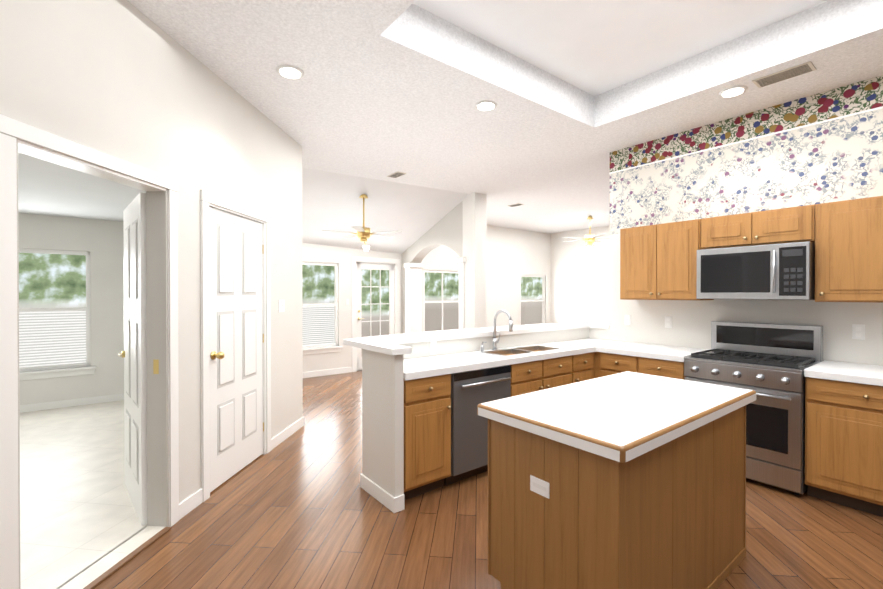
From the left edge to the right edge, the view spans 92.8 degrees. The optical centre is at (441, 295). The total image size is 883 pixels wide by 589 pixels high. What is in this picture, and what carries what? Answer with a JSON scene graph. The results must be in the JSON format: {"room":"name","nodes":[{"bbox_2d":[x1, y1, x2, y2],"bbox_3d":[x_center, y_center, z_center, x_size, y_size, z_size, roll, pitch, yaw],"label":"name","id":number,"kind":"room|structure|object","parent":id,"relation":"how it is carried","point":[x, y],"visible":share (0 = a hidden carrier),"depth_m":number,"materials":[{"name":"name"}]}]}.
{"room":"kitchen","nodes":[
{"label":"kitchen","id":0,"kind":"room"},
{"bbox_2d":[18,152,145,221],"bbox_3d":[-4.202,-1.039,3.707,4.941,0.100,5.845,0,0,5],"label":"ceiling","id":1,"kind":"structure","parent":0,"point":[47,188],"depth_m":4.07,"materials":[{"name":"white paint"}]},
{"bbox_2d":[20,400,164,588],"bbox_3d":[-4.145,1.425,3.716,5.057,0.012,5.845,0,0,5],"label":"floor","id":2,"kind":"structure","parent":0,"point":[81,527],"depth_m":2.94,"materials":[{"name":"beige tile"}]},
{"bbox_2d":[0,0,302,502],"bbox_3d":[-1.879,-0.235,1.228,0.120,3.360,6.800,0,0,5],"label":"wall","id":3,"kind":"structure","parent":0,"point":[126,80],"depth_m":2.72,"materials":[{"name":"paint"}]},
{"bbox_2d":[83,527,170,588],"bbox_3d":[-1.721,1.433,2.182,0.039,0.013,0.834,0,0,5],"label":"trim","id":4,"kind":"structure","parent":3,"relation":"attached to","point":[119,564],"depth_m":2.28,"materials":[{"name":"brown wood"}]},
{"bbox_2d":[118,192,146,525],"bbox_3d":[-2.121,0.391,2.910,0.120,2.066,0.810,0,0,-43],"label":"room door","id":5,"kind":"structure","parent":3,"relation":"in","point":[133,354],"depth_m":2.72,"materials":[{"name":"white wood"}]},
{"bbox_2d":[0,114,270,588],"bbox_3d":[-1.744,0.350,2.781,0.156,2.172,2.214,0,0,5],"label":"door frame","id":6,"kind":"structure","parent":3,"relation":"attached to","point":[17,136],"depth_m":2.59,"materials":[{"name":"paint"}]},
{"bbox_2d":[209,207,263,491],"bbox_3d":[-1.617,0.388,3.399,0.119,2.066,0.780,0,0,5],"label":"closet door","id":7,"kind":"structure","parent":3,"relation":"in","point":[236,249],"depth_m":3.35,"materials":[{"name":"white wood"}]},
{"bbox_2d":[179,416,303,519],"bbox_3d":[-1.872,1.395,1.243,0.133,0.100,6.813,0,0,5],"label":"baseboard","id":8,"kind":"structure","parent":3,"relation":"attached to","point":[190,503],"depth_m":2.91,"materials":[{"name":"white"}]},
{"bbox_2d":[278,300,284,311],"bbox_3d":[-1.562,0.099,4.114,0.010,0.120,0.120,0,0,5],"label":"light switch","id":9,"kind":"object","parent":3,"relation":"attached to","point":[281,306],"visible":1,"depth_m":4.11,"materials":[{"name":"white plastic"}]},
{"bbox_2d":[18,213,550,405],"bbox_3d":[-1.931,-0.271,7.643,12.550,3.360,0.150,0,0,-38],"label":"wall","id":10,"kind":"structure","parent":0,"point":[512,255],"depth_m":5.68,"materials":[{"name":"white paint"}]},
{"bbox_2d":[19,248,96,380],"bbox_3d":[-4.975,0.223,5.199,1.100,1.600,0.135,0,0,-38],"label":"window frame","id":11,"kind":"structure","parent":10,"relation":"in","point":[55,371],"depth_m":5.35,"materials":[{"name":"white wood"}]},
{"bbox_2d":[19,253,85,366],"bbox_3d":[-5.023,0.172,5.260,0.980,1.500,0.010,0,0,-38],"label":"room window","id":12,"kind":"structure","parent":11,"relation":"attached to","point":[52,281],"depth_m":5.33,"materials":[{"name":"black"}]},
{"bbox_2d":[20,367,351,412],"bbox_3d":[-1.940,1.360,7.541,12.400,0.100,0.013,0,0,-38],"label":"baseboard","id":13,"kind":"structure","parent":10,"relation":"attached to","point":[67,403],"depth_m":5.48,"materials":[{"name":"white"}]},
{"bbox_2d":[302,262,342,354],"bbox_3d":[-2.274,0.211,7.320,1.130,1.600,0.150,0,0,-38],"label":"living room window","id":14,"kind":"structure","parent":10,"relation":"in","point":[320,303],"depth_m":7.48,"materials":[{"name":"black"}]},
{"bbox_2d":[357,263,393,369],"bbox_3d":[-1.265,0.385,8.110,0.830,2.018,0.080,0,0,-38],"label":"french door","id":15,"kind":"structure","parent":10,"relation":"in","point":[375,299],"depth_m":8.11,"materials":[{"name":"white glass"}]},
{"bbox_2d":[352,256,399,371],"bbox_3d":[-1.278,0.339,8.126,1.040,2.135,0.138,0,0,-38],"label":"door frame","id":16,"kind":"structure","parent":10,"relation":"attached to","point":[395,262],"depth_m":7.94,"materials":[{"name":"white wood"}]},
{"bbox_2d":[424,270,458,331],"bbox_3d":[0.035,0.175,9.125,1.190,1.450,0.150,0,0,-38],"label":"window","id":17,"kind":"structure","parent":10,"relation":"in","point":[441,300],"depth_m":9.15,"materials":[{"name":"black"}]},
{"bbox_2d":[520,275,545,324],"bbox_3d":[2.370,0.175,10.951,1.120,1.430,0.150,0,0,-38],"label":"window","id":18,"kind":"structure","parent":10,"relation":"in","point":[532,299],"depth_m":11.04,"materials":[{"name":"white glass"}]},
{"bbox_2d":[302,168,467,253],"bbox_3d":[-1.436,-1.462,6.710,3.150,1.385,2.220,0,0,-38],"label":"ceiling","id":19,"kind":"structure","parent":0,"point":[331,201],"depth_m":6.70,"materials":[{"name":"white paint"}]},
{"bbox_2d":[321,194,401,250],"bbox_3d":[-1.181,-1.099,6.285,1.160,0.836,1.124,0,0,-38],"label":"ceiling fan","id":20,"kind":"object","parent":19,"relation":"hanging from","point":[363,234],"visible":0.9,"depth_m":6.19,"materials":[{"name":"gold metal"}]},
{"bbox_2d":[355,338,414,496],"bbox_3d":[-0.406,0.890,2.971,0.150,1.090,0.480,0,0,-38],"label":"wall","id":21,"kind":"structure","parent":0,"point":[384,357],"depth_m":2.91,"materials":[{"name":"paint"}]},
{"bbox_2d":[360,473,404,512],"bbox_3d":[0.735,1.380,3.980,3.133,0.100,0.606,0,0,-38],"label":"baseboard","id":22,"kind":"structure","parent":21,"relation":"attached to","point":[390,502],"depth_m":2.89,"materials":[{"name":"white"}]},
{"bbox_2d":[401,192,486,333],"bbox_3d":[-0.041,-0.271,7.636,0.340,3.360,2.190,0,0,-38],"label":"wall","id":23,"kind":"structure","parent":0,"point":[460,229],"depth_m":6.95,"materials":[{"name":"paint"}]},
{"bbox_2d":[343,322,602,357],"bbox_3d":[0.534,0.883,4.277,3.240,1.090,0.420,0,0,-38],"label":"bar countertop","id":24,"kind":"structure","parent":0,"point":[458,340],"depth_m":4.07,"materials":[{"name":"paint"}]},
{"bbox_2d":[93,370,882,588],"bbox_3d":[0.581,1.480,5.741,20.000,0.120,16.200,0,0,5],"label":"floor","id":25,"kind":"structure","parent":0,"point":[300,508],"depth_m":2.54,"materials":[{"name":"brown wood"}]},
{"bbox_2d":[404,370,455,499],"bbox_3d":[-0.230,0.994,3.152,0.420,0.880,0.482,0,0,-38],"label":"base cabinet","id":26,"kind":"object","parent":25,"relation":"on","point":[427,397],"depth_m":2.96,"materials":[{"name":"brown wood"}]},
{"bbox_2d":[404,342,595,377],"bbox_3d":[0.504,0.531,3.723,2.287,0.040,0.488,0,0,-38],"label":"countertop","id":27,"kind":"structure","parent":26,"relation":"on","point":[473,360],"depth_m":3.46,"materials":[{"name":"white laminate"}]},
{"bbox_2d":[481,310,512,351],"bbox_3d":[0.522,0.318,3.851,0.252,0.384,0.247,0,0,-38],"label":"faucet","id":28,"kind":"object","parent":27,"relation":"on","point":[494,349],"depth_m":3.93,"materials":[{"name":"silver metal"}]},
{"bbox_2d":[479,345,564,356],"bbox_3d":[0.763,0.605,3.918,0.820,0.198,0.335,0,0,-38],"label":"sink","id":29,"kind":"object","parent":27,"relation":"in","point":[510,352],"depth_m":3.95,"materials":[{"name":"silver metal"}]},
{"bbox_2d":[444,365,510,485],"bbox_3d":[0.201,1.000,3.451,0.617,0.865,0.520,0,0,-38],"label":"dishwasher","id":30,"kind":"object","parent":25,"relation":"on","point":[471,390],"visible":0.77,"depth_m":3.21,"materials":[{"name":"silver metal"}]},
{"bbox_2d":[468,350,547,396],"bbox_3d":[0.594,0.990,3.796,0.418,0.880,0.482,0,0,-38],"label":"base cabinet","id":31,"kind":"object","parent":25,"relation":"on","point":[528,375],"depth_m":3.62,"materials":[{"name":"brown wood"}]},
{"bbox_2d":[516,350,575,388],"bbox_3d":[0.934,0.989,4.062,0.445,0.880,0.482,0,0,-38],"label":"base cabinet","id":32,"kind":"object","parent":25,"relation":"on","point":[561,367],"depth_m":3.90,"materials":[{"name":"brown wood"}]},
{"bbox_2d":[576,350,595,381],"bbox_3d":[1.269,0.987,4.323,0.405,0.880,0.482,0,0,-38],"label":"base cabinet","id":33,"kind":"object","parent":25,"relation":"on","point":[585,359],"depth_m":4.14,"materials":[{"name":"brown wood"}]},
{"bbox_2d":[596,350,635,377],"bbox_3d":[1.926,0.988,4.280,0.631,0.880,0.451,0,0,-38],"label":"base cabinet","id":34,"kind":"object","parent":25,"relation":"on","point":[608,362],"depth_m":4.10,"materials":[{"name":"brown wood"}]},
{"bbox_2d":[477,371,755,588],"bbox_3d":[0.952,0.980,2.176,1.410,0.920,0.745,0,0,-38],"label":"kitchen island","id":35,"kind":"object","parent":25,"relation":"on","point":[628,480],"visible":1,"depth_m":1.83,"materials":[{"name":"brown wood"}]},
{"bbox_2d":[636,354,685,379],"bbox_3d":[2.191,0.989,3.941,0.631,0.880,0.410,0,0,-38],"label":"base cabinet","id":36,"kind":"object","parent":25,"relation":"on","point":[651,364],"depth_m":3.74,"materials":[{"name":"brown wood"}]},
{"bbox_2d":[572,338,704,357],"bbox_3d":[1.912,0.527,4.296,0.637,0.040,1.320,0,0,-38],"label":"countertop","id":37,"kind":"structure","parent":36,"relation":"on","point":[628,347],"depth_m":4.15,"materials":[{"name":"white laminate"}]},
{"bbox_2d":[684,321,822,494],"bbox_3d":[2.523,0.835,3.439,0.714,1.195,0.772,0,0,-38],"label":"range","id":38,"kind":"object","parent":25,"relation":"on","point":[768,363],"visible":0.77,"depth_m":3.18,"materials":[{"name":"silver metal"}]},
{"bbox_2d":[804,374,882,516],"bbox_3d":[2.994,0.995,2.914,0.631,0.880,0.621,0,0,-38],"label":"base cabinet","id":39,"kind":"object","parent":25,"relation":"on","point":[843,433],"depth_m":2.81,"materials":[{"name":"brown wood"}]},
{"bbox_2d":[804,360,882,381],"bbox_3d":[3.209,0.537,2.636,0.637,0.040,1.322,0,0,-38],"label":"countertop","id":40,"kind":"structure","parent":39,"relation":"on","point":[837,369],"depth_m":2.91,"materials":[{"name":"white laminate"}]},
{"bbox_2d":[127,0,882,233],"bbox_3d":[1.138,-1.837,3.464,12.850,0.420,10.500,0,0,-38],"label":"ceiling","id":41,"kind":"structure","parent":0,"point":[577,91],"depth_m":3.28,"materials":[{"name":"paint"}]},
{"bbox_2d":[276,65,303,79],"bbox_3d":[-1.096,-1.619,3.052,0.190,0.013,0.190,0,0,-38],"label":"recessed light","id":42,"kind":"object","parent":41,"relation":"in","point":[290,72],"visible":1,"depth_m":3.04,"materials":[{"name":"white plastic"}]},
{"bbox_2d":[387,171,405,177],"bbox_3d":[-0.609,-1.635,5.692,0.140,0.011,0.280,0,0,-38],"label":"ceiling vent","id":43,"kind":"object","parent":41,"relation":"in","point":[396,174],"visible":0.98,"depth_m":5.66,"materials":[{"name":"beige metal"}]},
{"bbox_2d":[475,100,496,110],"bbox_3d":[0.381,-1.622,3.597,0.190,0.013,0.190,0,0,-38],"label":"recessed light","id":44,"kind":"object","parent":41,"relation":"in","point":[486,105],"visible":0.98,"depth_m":3.58,"materials":[{"name":"white plastic"}]},
{"bbox_2d":[508,203,523,206],"bbox_3d":[1.346,-1.646,7.639,0.140,0.011,0.280,0,0,-38],"label":"ceiling vent","id":45,"kind":"object","parent":41,"relation":"in","point":[517,204],"visible":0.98,"depth_m":7.64,"materials":[{"name":"silver metal"}]},
{"bbox_2d":[562,216,608,251],"bbox_3d":[3.053,-1.296,8.776,1.265,0.722,1.224,0,0,-38],"label":"ceiling fan","id":46,"kind":"object","parent":41,"relation":"hanging from","point":[589,239],"visible":0.98,"depth_m":8.69,"materials":[{"name":"gold metal"}]},
{"bbox_2d":[719,85,747,97],"bbox_3d":[2.317,-1.620,3.346,0.190,0.013,0.190,0,0,-38],"label":"recessed light","id":47,"kind":"object","parent":41,"relation":"in","point":[733,91],"visible":1,"depth_m":3.32,"materials":[{"name":"white plastic"}]},
{"bbox_2d":[752,61,816,87],"bbox_3d":[2.514,-1.620,3.094,0.170,0.011,0.340,0,0,-38],"label":"ceiling vent","id":48,"kind":"object","parent":41,"relation":"in","point":[791,72],"visible":0.98,"depth_m":3.07,"materials":[{"name":"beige metal"}]},
{"bbox_2d":[550,226,608,323],"bbox_3d":[5.617,-0.273,8.054,0.150,3.360,8.800,0,0,-38],"label":"wall","id":49,"kind":"structure","parent":0,"point":[579,284],"depth_m":10.65,"materials":[{"name":"white paint"}]},
{"bbox_2d":[609,75,882,365],"bbox_3d":[3.261,-0.246,3.181,0.124,3.360,4.224,0,0,-38],"label":"wall","id":50,"kind":"structure","parent":0,"point":[823,147],"depth_m":3.71,"materials":[{"name":"paint"}]},
{"bbox_2d":[625,315,630,324],"bbox_3d":[2.050,0.266,4.633,0.008,0.114,0.070,0,0,-38],"label":"electrical outlet","id":51,"kind":"object","parent":50,"relation":"attached to","point":[627,319],"visible":1,"depth_m":4.63,"materials":[{"name":"white plastic"}]},
{"bbox_2d":[620,219,713,299],"bbox_3d":[2.200,-0.326,4.155,0.349,0.730,0.754,0,0,-38],"label":"upper cabinet","id":52,"kind":"object","parent":50,"relation":"attached to","point":[658,261],"depth_m":4.02,"materials":[{"name":"brown wood"}]},
{"bbox_2d":[665,316,671,327],"bbox_3d":[2.315,0.268,4.295,0.008,0.114,0.070,0,0,-38],"label":"electrical outlet","id":53,"kind":"object","parent":50,"relation":"attached to","point":[668,322],"visible":1,"depth_m":4.29,"materials":[{"name":"white plastic"}]},
{"bbox_2d":[700,213,747,249],"bbox_3d":[2.553,-0.552,3.701,0.348,0.273,0.386,0,0,-38],"label":"upper cabinet","id":54,"kind":"object","parent":50,"relation":"attached to","point":[727,231],"depth_m":3.60,"materials":[{"name":"brown wood"}]},
{"bbox_2d":[748,204,815,245],"bbox_3d":[2.792,-0.551,3.397,0.348,0.273,0.387,0,0,-38],"label":"upper cabinet","id":55,"kind":"object","parent":50,"relation":"attached to","point":[792,224],"depth_m":3.29,"materials":[{"name":"brown wood"}]},
{"bbox_2d":[696,242,814,299],"bbox_3d":[2.626,-0.188,3.515,0.462,0.430,0.763,0,0,-38],"label":"microwave","id":56,"kind":"object","parent":55,"relation":"attached to","point":[784,271],"visible":1,"depth_m":3.34,"materials":[{"name":"silver metal"}]},
{"bbox_2d":[815,196,882,302],"bbox_3d":[3.094,-0.320,3.011,0.348,0.730,0.587,0,0,-38],"label":"upper cabinet","id":57,"kind":"object","parent":50,"relation":"attached to","point":[849,233],"depth_m":2.98,"materials":[{"name":"brown wood"}]},
{"bbox_2d":[852,324,864,339],"bbox_3d":[3.171,0.274,3.200,0.008,0.114,0.070,0,0,-38],"label":"electrical outlet","id":58,"kind":"object","parent":50,"relation":"attached to","point":[858,331],"visible":1,"depth_m":3.20,"materials":[{"name":"white plastic"}]}
]}

